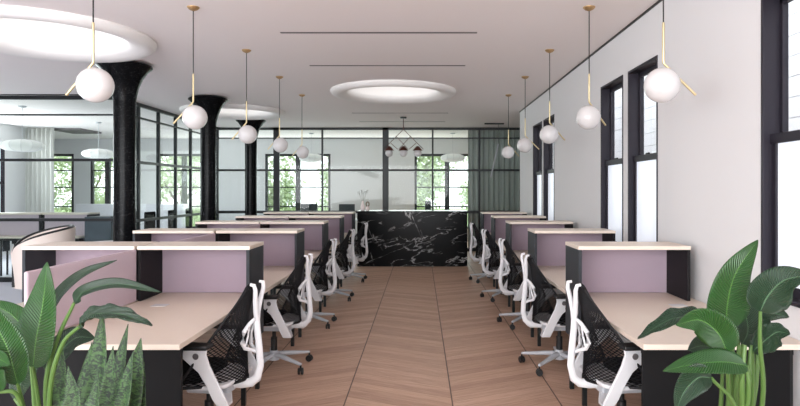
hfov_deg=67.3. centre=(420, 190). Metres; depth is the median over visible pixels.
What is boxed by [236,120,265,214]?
marble column
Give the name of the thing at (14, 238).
desk
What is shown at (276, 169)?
glass wall
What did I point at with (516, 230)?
hutch
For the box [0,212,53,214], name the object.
shelf
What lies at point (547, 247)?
hutch
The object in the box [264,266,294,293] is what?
countertop
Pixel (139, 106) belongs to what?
glass wall
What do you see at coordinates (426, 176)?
tree
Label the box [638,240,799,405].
plant
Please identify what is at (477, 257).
chair
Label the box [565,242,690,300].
hutch
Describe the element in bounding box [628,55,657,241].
window
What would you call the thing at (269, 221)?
shelf
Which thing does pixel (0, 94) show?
ceiling track
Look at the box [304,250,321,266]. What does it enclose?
countertop
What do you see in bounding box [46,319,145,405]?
snake plant
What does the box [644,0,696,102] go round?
globe pendant
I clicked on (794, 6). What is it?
wall
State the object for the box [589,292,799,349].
countertop
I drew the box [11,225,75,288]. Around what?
armchair
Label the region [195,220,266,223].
shelf
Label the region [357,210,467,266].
reception desk
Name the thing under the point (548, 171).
window
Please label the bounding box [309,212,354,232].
hutch
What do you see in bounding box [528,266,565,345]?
desk
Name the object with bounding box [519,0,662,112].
trim
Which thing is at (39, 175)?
curtain
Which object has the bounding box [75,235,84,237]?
countertop
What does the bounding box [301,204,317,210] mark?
monitor
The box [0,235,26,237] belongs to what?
countertop
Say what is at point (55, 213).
shelf
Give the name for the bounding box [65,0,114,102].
globe pendant
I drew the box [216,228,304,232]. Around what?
shelf
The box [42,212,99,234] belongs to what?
hutch
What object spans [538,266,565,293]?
countertop
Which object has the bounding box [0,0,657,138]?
ceiling
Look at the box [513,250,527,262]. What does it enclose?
countertop
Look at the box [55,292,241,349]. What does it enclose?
countertop
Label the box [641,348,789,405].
end panel
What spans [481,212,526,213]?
shelf
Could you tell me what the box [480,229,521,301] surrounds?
chair
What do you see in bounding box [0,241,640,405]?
floor
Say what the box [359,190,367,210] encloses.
bud vase
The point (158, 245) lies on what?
shelf
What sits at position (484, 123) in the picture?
pendant
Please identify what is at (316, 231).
hutch
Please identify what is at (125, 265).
divider
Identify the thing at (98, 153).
lamp
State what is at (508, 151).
globe pendant
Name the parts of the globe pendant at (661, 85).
glass globe, brass rod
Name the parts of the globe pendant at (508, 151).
glass globe, cord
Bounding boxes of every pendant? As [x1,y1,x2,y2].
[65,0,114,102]
[173,5,207,129]
[232,49,256,143]
[268,76,287,152]
[292,94,308,158]
[484,123,503,176]
[502,94,518,158]
[517,76,538,152]
[540,49,564,143]
[576,5,605,128]
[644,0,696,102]
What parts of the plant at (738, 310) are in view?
stem, stem, stem, stem, stem, stem, stem, stem, stem, stem, stem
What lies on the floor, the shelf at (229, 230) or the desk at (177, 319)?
the desk at (177, 319)
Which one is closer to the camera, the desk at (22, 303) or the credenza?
the desk at (22, 303)
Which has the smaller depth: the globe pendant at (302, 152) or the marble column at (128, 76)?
the marble column at (128, 76)
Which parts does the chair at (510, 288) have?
armrest, armrest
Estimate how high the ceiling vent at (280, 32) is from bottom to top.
0.004 m
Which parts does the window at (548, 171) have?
frosted pane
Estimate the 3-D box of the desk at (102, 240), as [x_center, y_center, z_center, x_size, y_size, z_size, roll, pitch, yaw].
[-4.450,1.126,8.700,0.930,0.748,0.930,0,0,0]
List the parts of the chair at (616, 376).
armrest, armrest, adjuster knob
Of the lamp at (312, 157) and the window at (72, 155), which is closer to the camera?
the lamp at (312, 157)
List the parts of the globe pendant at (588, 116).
glass globe, cord, brass rod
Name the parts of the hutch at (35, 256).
panel, panel, panel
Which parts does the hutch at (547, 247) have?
panel, panel, panel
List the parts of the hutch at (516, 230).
panel, panel, panel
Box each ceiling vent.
[54,128,79,133]
[60,128,89,133]
[70,128,100,133]
[280,32,476,32]
[309,65,464,65]
[359,121,444,121]
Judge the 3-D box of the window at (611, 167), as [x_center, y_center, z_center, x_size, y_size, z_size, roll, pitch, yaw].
[2.010,-0.258,6.125,0.160,1.715,0.710,0,0,0]
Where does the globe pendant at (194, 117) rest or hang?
hanging from the ceiling at (511, 40)
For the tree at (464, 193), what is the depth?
25.36 m
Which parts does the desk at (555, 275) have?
panel, leg, leg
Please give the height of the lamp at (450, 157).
0.788 m
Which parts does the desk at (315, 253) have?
leg, leg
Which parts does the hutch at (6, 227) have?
panel, panel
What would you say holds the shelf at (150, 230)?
attached to the hutch at (150, 234)
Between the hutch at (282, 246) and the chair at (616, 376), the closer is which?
the chair at (616, 376)
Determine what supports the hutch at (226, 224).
on the desk
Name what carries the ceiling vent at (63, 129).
in the ceiling at (511, 40)
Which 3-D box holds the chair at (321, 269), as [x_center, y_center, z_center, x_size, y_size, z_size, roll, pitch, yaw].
[-1.271,1.019,6.692,0.693,0.960,0.675,0,0,8]
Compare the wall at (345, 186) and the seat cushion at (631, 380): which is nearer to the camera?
the seat cushion at (631, 380)
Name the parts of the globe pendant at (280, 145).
brass rod, cord, glass globe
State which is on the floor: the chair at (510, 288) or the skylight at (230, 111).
the chair at (510, 288)
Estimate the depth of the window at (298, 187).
18.00 m
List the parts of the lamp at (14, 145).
lamp shade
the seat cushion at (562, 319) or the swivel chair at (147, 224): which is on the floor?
the swivel chair at (147, 224)
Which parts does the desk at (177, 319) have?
leg, panel, leg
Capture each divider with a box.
[24,249,135,331]
[172,233,214,241]
[240,224,259,227]
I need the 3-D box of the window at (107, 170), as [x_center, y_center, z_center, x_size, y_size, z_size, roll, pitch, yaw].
[-9.400,0.025,18.050,1.000,2.250,0.100,0,0,0]
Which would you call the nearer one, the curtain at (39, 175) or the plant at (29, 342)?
the plant at (29, 342)
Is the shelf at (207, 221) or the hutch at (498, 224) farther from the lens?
the hutch at (498, 224)
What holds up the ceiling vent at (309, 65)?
in the ceiling at (511, 40)
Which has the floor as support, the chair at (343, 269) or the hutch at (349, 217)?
the chair at (343, 269)
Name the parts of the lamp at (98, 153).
lamp shade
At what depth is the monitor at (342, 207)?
15.89 m
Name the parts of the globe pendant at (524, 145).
glass globe, brass rod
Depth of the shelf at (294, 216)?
8.96 m
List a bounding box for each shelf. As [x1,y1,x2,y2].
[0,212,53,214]
[22,242,155,249]
[42,212,99,214]
[133,228,225,232]
[137,242,263,249]
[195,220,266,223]
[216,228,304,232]
[235,215,292,217]
[260,220,328,223]
[263,212,308,213]
[289,215,343,217]
[309,212,354,213]
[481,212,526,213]
[491,215,545,217]
[505,220,572,223]
[528,228,615,232]
[565,242,690,249]
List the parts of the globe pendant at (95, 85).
brass rod, cord, glass globe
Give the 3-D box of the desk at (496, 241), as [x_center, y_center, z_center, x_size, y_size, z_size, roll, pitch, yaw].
[1.521,1.133,8.598,0.848,0.733,1.596,0,0,0]
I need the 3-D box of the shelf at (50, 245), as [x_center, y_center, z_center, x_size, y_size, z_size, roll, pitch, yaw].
[-2.375,0.399,4.350,0.780,0.026,0.380,0,0,0]
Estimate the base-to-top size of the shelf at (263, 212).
0.026 m
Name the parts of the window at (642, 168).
frosted pane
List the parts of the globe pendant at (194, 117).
brass rod, cord, glass globe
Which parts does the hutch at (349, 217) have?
panel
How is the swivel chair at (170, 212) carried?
on the floor
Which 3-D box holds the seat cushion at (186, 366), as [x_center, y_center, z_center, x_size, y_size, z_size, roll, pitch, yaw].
[-1.352,1.063,3.562,0.305,0.037,0.450,0,0,7]
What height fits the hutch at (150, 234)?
0.381 m
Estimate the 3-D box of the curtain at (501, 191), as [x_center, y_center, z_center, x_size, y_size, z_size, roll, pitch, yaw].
[2.902,-0.025,15.148,3.404,3.010,0.148,0,0,0]
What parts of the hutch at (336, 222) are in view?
panel, panel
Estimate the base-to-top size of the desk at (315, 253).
0.733 m
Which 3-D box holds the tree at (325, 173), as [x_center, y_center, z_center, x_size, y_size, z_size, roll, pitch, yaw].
[-2.827,-0.298,25.502,3.497,4.254,2.665,0,0,0]
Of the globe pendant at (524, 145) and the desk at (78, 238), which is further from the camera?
the desk at (78, 238)
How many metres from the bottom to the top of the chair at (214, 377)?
0.960 m
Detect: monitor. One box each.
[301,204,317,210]
[339,204,354,210]
[425,201,430,209]
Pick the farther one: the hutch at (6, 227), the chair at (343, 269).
the hutch at (6, 227)
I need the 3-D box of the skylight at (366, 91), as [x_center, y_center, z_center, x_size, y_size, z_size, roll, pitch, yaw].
[-0.420,-1.755,9.350,1.950,0.570,1.950,0,0,0]
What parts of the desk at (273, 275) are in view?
leg, leg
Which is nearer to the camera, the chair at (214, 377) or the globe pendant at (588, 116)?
the chair at (214, 377)
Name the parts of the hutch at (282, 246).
panel, panel, panel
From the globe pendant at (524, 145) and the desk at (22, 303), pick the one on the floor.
the desk at (22, 303)
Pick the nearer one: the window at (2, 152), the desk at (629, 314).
the desk at (629, 314)
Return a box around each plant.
[0,260,159,405]
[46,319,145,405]
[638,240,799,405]
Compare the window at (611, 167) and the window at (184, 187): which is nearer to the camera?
the window at (611, 167)
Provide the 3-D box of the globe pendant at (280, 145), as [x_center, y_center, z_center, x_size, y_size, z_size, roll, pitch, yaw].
[-1.928,-1.033,8.183,0.252,1.034,0.204,0,0,32]
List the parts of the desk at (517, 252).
leg, leg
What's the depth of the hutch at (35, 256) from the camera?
4.29 m
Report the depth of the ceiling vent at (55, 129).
15.25 m
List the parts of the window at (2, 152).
frosted pane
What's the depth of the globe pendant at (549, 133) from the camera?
6.56 m
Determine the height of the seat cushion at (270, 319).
0.037 m
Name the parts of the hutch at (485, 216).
panel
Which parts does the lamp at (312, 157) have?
lamp shade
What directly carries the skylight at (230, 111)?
attached to the ceiling at (511, 40)
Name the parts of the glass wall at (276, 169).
partition rail, partition rail, partition rail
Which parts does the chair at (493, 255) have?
armrest, armrest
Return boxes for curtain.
[25,128,53,211]
[468,130,519,247]
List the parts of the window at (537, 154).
frosted pane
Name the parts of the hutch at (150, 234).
panel, panel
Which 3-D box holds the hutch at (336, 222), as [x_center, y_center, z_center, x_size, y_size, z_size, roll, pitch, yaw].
[-1.575,0.577,9.150,0.780,0.381,0.380,0,0,0]
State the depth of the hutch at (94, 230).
10.00 m
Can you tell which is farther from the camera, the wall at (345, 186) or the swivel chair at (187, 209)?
the wall at (345, 186)
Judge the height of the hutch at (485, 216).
0.381 m
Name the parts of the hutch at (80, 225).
panel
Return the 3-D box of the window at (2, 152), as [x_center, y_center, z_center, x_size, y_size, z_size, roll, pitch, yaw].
[-9.750,-0.250,13.300,0.100,1.700,1.400,0,0,0]
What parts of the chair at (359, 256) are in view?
armrest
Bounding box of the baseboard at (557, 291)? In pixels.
[544,280,630,342]
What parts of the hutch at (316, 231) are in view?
panel, panel, panel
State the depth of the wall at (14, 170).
14.30 m
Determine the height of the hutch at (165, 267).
0.381 m
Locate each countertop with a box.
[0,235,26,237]
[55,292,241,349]
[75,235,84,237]
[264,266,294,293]
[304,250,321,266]
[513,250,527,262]
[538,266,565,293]
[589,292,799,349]
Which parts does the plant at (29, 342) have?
stem, stem, stem, stem, stem, stem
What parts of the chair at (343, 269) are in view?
armrest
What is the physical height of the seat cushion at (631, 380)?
0.037 m
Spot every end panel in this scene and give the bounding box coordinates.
[0,348,182,405]
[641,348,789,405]
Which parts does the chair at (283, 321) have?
armrest, armrest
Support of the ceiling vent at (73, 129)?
in the ceiling at (511, 40)
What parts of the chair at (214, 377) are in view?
adjuster knob, armrest, armrest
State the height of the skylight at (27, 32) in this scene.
0.570 m
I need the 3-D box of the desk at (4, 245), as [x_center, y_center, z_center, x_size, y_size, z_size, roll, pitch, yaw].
[-7.691,1.133,10.339,0.778,0.733,0.718,0,0,0]
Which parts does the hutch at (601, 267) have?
panel, panel, panel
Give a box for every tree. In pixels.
[54,156,112,211]
[161,156,199,225]
[268,156,307,210]
[312,156,327,210]
[417,156,458,209]
[456,156,467,225]
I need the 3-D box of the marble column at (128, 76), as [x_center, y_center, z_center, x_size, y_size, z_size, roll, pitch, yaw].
[-3.600,-0.025,7.300,0.636,3.050,0.636,0,0,0]
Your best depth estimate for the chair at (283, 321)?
4.99 m
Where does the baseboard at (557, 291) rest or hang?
attached to the wall at (709, 141)
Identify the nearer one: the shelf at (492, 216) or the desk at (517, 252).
the desk at (517, 252)
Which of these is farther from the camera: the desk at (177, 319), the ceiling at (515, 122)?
the ceiling at (515, 122)
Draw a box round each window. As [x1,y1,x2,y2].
[0,148,4,211]
[54,154,73,211]
[91,158,112,203]
[160,154,199,227]
[265,154,329,210]
[415,154,467,228]
[533,121,541,214]
[543,114,553,219]
[601,75,622,241]
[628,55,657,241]
[761,0,799,307]
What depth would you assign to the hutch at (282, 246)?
6.11 m
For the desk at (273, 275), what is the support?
on the floor
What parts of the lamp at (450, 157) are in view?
lamp shade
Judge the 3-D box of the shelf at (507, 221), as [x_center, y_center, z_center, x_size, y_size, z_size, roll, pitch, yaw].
[1.485,0.399,7.550,0.780,0.026,0.380,0,0,0]
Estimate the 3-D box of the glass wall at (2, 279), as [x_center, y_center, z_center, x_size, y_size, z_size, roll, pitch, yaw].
[-7.340,-0.025,9.840,4.724,3.050,0.060,0,0,0]
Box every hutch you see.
[0,212,53,234]
[22,242,155,300]
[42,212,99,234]
[85,216,112,241]
[133,228,225,241]
[137,242,263,300]
[195,220,266,228]
[216,228,304,266]
[235,215,292,220]
[260,220,328,249]
[263,212,308,214]
[289,215,343,241]
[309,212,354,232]
[481,212,526,233]
[491,215,545,240]
[505,220,572,249]
[528,228,615,266]
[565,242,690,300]
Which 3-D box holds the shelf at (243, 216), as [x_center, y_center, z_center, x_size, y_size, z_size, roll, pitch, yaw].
[-2.375,0.399,9.150,0.780,0.026,0.380,0,0,0]
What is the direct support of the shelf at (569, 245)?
attached to the hutch at (601, 267)
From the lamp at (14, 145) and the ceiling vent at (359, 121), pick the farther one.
the ceiling vent at (359, 121)
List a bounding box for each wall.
[0,96,112,281]
[0,123,25,254]
[54,139,467,240]
[136,102,218,229]
[219,128,519,250]
[520,0,799,405]
[615,0,799,158]
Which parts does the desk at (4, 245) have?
leg, panel, leg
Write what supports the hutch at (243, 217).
on the desk
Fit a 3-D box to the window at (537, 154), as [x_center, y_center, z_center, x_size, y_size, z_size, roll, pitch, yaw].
[2.010,-0.258,10.000,0.160,1.715,0.760,0,0,0]
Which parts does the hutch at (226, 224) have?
panel, panel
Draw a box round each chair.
[144,211,155,228]
[168,210,173,227]
[183,280,264,405]
[185,208,192,227]
[235,253,312,374]
[289,238,336,329]
[312,229,355,302]
[328,223,367,283]
[469,223,507,282]
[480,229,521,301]
[497,238,546,329]
[518,253,595,375]
[566,280,640,405]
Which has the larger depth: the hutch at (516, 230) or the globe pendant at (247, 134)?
the hutch at (516, 230)
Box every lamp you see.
[0,105,45,151]
[81,122,112,158]
[299,133,320,161]
[441,133,464,161]
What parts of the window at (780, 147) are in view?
frosted pane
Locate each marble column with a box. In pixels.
[95,60,152,241]
[188,95,227,220]
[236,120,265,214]
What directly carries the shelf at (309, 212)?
attached to the hutch at (349, 217)
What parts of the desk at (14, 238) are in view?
frame rail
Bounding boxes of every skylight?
[0,5,156,62]
[179,103,284,119]
[330,80,455,103]
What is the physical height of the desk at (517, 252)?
0.733 m
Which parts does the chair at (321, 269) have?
armrest, armrest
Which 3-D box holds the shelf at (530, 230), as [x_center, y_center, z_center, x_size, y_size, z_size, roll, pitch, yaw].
[1.485,0.399,5.950,0.780,0.026,0.380,0,0,0]
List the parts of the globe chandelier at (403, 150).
glass globe, glass globe, diamond frame, glass globe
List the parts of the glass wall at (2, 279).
partition rail, partition rail, partition rail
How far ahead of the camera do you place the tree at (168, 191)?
23.79 m
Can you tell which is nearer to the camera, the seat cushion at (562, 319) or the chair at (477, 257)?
the seat cushion at (562, 319)
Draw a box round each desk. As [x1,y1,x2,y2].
[0,235,26,244]
[0,241,9,275]
[17,300,137,333]
[55,292,263,405]
[75,235,84,241]
[89,240,112,241]
[231,266,303,345]
[236,250,325,321]
[273,240,343,294]
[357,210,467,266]
[491,240,564,293]
[506,250,601,321]
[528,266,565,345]
[566,292,799,405]
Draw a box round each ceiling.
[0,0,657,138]
[502,114,519,127]
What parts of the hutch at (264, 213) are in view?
panel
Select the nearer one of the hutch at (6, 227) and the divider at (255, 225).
the divider at (255, 225)
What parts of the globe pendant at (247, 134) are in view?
brass rod, cord, glass globe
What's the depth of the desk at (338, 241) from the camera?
8.98 m
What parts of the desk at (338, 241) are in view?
leg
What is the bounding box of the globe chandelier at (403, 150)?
[384,117,422,156]
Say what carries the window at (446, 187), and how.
in the wall at (345, 186)
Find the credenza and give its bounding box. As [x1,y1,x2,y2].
[76,204,188,228]
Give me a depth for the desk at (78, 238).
10.27 m
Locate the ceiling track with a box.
[0,94,78,94]
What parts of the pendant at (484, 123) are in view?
lamp rod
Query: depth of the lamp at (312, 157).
15.97 m
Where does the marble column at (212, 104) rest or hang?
on the floor
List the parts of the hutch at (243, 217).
panel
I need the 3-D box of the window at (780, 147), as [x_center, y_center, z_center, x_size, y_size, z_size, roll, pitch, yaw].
[2.010,-0.258,3.025,0.160,1.715,0.810,0,0,0]
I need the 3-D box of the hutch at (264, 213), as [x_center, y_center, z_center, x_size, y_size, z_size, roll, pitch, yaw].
[-2.375,0.577,10.750,0.780,0.381,0.380,0,0,0]
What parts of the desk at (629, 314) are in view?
leg, panel, leg, leg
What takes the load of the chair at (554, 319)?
on the floor
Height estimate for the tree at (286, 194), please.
4.712 m
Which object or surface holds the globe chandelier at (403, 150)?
hanging from the ceiling at (511, 40)
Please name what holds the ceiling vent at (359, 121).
in the ceiling at (511, 40)
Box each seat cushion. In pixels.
[183,357,227,383]
[264,309,284,321]
[549,309,594,321]
[603,357,640,383]
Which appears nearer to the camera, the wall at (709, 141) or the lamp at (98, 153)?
the wall at (709, 141)
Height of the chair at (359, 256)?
0.960 m
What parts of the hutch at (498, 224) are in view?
panel, panel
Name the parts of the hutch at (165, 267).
panel, panel, panel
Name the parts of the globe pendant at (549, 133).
glass globe, cord, brass rod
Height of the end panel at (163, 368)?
0.702 m
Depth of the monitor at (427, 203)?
15.89 m
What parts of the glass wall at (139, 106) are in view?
partition rail, partition rail, partition rail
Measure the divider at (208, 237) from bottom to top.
0.361 m

